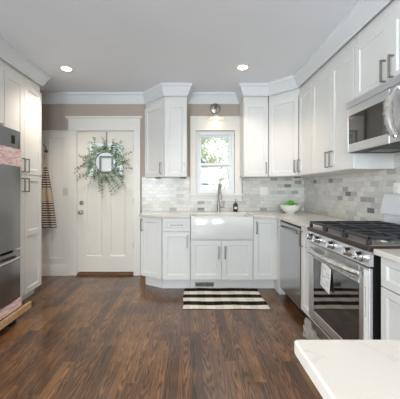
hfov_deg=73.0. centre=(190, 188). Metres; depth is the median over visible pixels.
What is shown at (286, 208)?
fruit bowl
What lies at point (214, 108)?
wall sconce
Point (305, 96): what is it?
upper cabinet
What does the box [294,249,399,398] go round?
countertop
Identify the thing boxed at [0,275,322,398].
floor
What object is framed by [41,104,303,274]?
wall
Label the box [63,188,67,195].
light switch
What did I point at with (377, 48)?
upper cabinet
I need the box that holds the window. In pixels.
[196,131,233,193]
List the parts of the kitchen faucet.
spout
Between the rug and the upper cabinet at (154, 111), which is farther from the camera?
the upper cabinet at (154, 111)
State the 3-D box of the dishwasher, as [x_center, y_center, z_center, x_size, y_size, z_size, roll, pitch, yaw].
[1.302,0.798,2.865,0.625,0.890,0.586,0,0,0]
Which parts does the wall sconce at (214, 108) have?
lamp shade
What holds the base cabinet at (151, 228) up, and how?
on the floor
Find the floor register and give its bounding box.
[195,282,213,286]
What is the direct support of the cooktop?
in the gas range
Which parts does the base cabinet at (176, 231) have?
drawer, door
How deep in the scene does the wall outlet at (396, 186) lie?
2.13 m
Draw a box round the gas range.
[303,194,399,339]
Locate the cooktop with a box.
[307,227,399,251]
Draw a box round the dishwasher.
[279,220,308,318]
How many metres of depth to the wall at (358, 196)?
2.73 m
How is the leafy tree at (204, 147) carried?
on the ground
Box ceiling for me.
[0,0,359,91]
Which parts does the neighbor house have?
pane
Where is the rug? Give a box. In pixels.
[183,288,269,308]
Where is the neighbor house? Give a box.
[201,159,216,188]
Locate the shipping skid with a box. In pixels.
[0,301,30,329]
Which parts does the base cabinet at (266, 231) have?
door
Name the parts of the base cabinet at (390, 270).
drawer, drawer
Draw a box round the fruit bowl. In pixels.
[279,204,301,212]
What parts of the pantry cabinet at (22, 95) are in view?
door, door, handle, handle, door, door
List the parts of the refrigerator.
door, freezer drawer, handle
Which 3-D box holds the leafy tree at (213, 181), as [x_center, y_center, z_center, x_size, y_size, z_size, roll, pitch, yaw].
[3.949,-2.624,20.250,5.951,9.442,5.676,0,0,-27]
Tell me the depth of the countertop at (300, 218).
3.26 m
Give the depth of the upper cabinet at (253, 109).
3.58 m
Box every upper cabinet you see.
[0,58,3,123]
[145,96,165,177]
[164,96,186,177]
[240,96,267,177]
[264,87,316,177]
[297,74,336,175]
[312,34,393,173]
[355,0,399,97]
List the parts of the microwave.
handle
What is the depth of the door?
3.91 m
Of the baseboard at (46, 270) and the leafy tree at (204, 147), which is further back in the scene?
the leafy tree at (204, 147)
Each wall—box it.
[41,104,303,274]
[304,152,399,221]
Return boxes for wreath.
[74,132,132,197]
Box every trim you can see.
[0,0,391,103]
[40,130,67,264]
[65,116,142,275]
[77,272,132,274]
[189,116,242,200]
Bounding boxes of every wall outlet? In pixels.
[260,187,267,194]
[393,183,399,193]
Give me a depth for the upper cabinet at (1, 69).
2.56 m
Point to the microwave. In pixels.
(373, 117)
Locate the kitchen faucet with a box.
[217,183,223,211]
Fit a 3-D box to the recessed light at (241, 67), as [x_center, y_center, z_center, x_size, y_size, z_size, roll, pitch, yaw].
[0.590,-1.372,3.050,0.160,0.008,0.160,0,0,0]
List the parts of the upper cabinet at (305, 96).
door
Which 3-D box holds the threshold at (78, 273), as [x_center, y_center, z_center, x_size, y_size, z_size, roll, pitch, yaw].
[-1.228,1.228,3.955,0.809,0.030,0.150,0,0,0]
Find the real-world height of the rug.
0.007 m
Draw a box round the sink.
[191,213,252,238]
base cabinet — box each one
[140,217,162,287]
[163,218,189,287]
[190,231,252,287]
[251,218,284,293]
[299,227,309,316]
[381,257,399,339]
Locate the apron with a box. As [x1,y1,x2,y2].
[41,152,56,227]
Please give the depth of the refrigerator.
2.40 m
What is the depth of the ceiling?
2.49 m
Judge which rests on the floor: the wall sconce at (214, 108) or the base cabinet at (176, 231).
the base cabinet at (176, 231)
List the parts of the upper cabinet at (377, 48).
door, handle, handle, door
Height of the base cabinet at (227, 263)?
0.635 m
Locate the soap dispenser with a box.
[233,199,237,211]
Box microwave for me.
[346,74,399,152]
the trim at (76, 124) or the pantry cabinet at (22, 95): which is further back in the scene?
the trim at (76, 124)
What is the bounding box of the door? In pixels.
[78,132,132,271]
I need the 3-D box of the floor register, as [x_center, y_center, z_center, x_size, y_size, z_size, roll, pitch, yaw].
[0.175,1.192,3.377,0.236,0.056,0.008,0,0,0]
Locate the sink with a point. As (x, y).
(203, 225)
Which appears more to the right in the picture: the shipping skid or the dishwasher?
the dishwasher
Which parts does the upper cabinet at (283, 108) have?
door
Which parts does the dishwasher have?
handle, door, kick plate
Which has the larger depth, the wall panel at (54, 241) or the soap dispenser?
the wall panel at (54, 241)
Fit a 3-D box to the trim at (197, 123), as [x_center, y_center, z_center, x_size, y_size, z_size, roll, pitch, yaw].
[0.364,-0.438,3.873,0.768,1.222,0.054,0,0,0]
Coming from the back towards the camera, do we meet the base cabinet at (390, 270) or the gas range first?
the gas range
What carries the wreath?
hanging from the door
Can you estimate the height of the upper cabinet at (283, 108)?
1.115 m
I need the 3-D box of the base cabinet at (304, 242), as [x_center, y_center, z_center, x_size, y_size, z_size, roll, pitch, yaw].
[1.323,0.797,2.393,0.622,0.892,0.345,0,0,0]
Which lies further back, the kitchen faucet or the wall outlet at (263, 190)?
the wall outlet at (263, 190)
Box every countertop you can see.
[139,211,350,228]
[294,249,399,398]
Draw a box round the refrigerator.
[0,125,21,319]
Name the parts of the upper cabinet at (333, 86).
door, handle, handle, door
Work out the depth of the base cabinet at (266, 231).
3.27 m
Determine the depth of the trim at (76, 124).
3.88 m
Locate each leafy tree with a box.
[201,138,225,172]
[201,138,228,188]
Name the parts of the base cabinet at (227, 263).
door, door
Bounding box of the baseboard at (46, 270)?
[41,265,67,275]
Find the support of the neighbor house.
on the ground
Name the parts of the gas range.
knob, knob, warming drawer, knob, handle, oven door, control panel, knob, knob, burner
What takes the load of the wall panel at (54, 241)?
attached to the wall at (162, 194)
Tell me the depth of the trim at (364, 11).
3.34 m
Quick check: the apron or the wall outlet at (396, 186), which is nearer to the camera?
the wall outlet at (396, 186)
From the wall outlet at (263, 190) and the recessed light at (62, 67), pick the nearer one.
the recessed light at (62, 67)
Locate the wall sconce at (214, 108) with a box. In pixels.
[208,103,224,121]
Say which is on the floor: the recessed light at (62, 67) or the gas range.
the gas range
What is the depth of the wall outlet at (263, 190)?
3.88 m
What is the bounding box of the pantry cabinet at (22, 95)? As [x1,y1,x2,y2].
[0,59,40,300]
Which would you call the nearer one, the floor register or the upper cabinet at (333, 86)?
the upper cabinet at (333, 86)
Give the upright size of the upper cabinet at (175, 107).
1.115 m
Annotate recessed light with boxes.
[59,65,73,71]
[236,64,249,70]

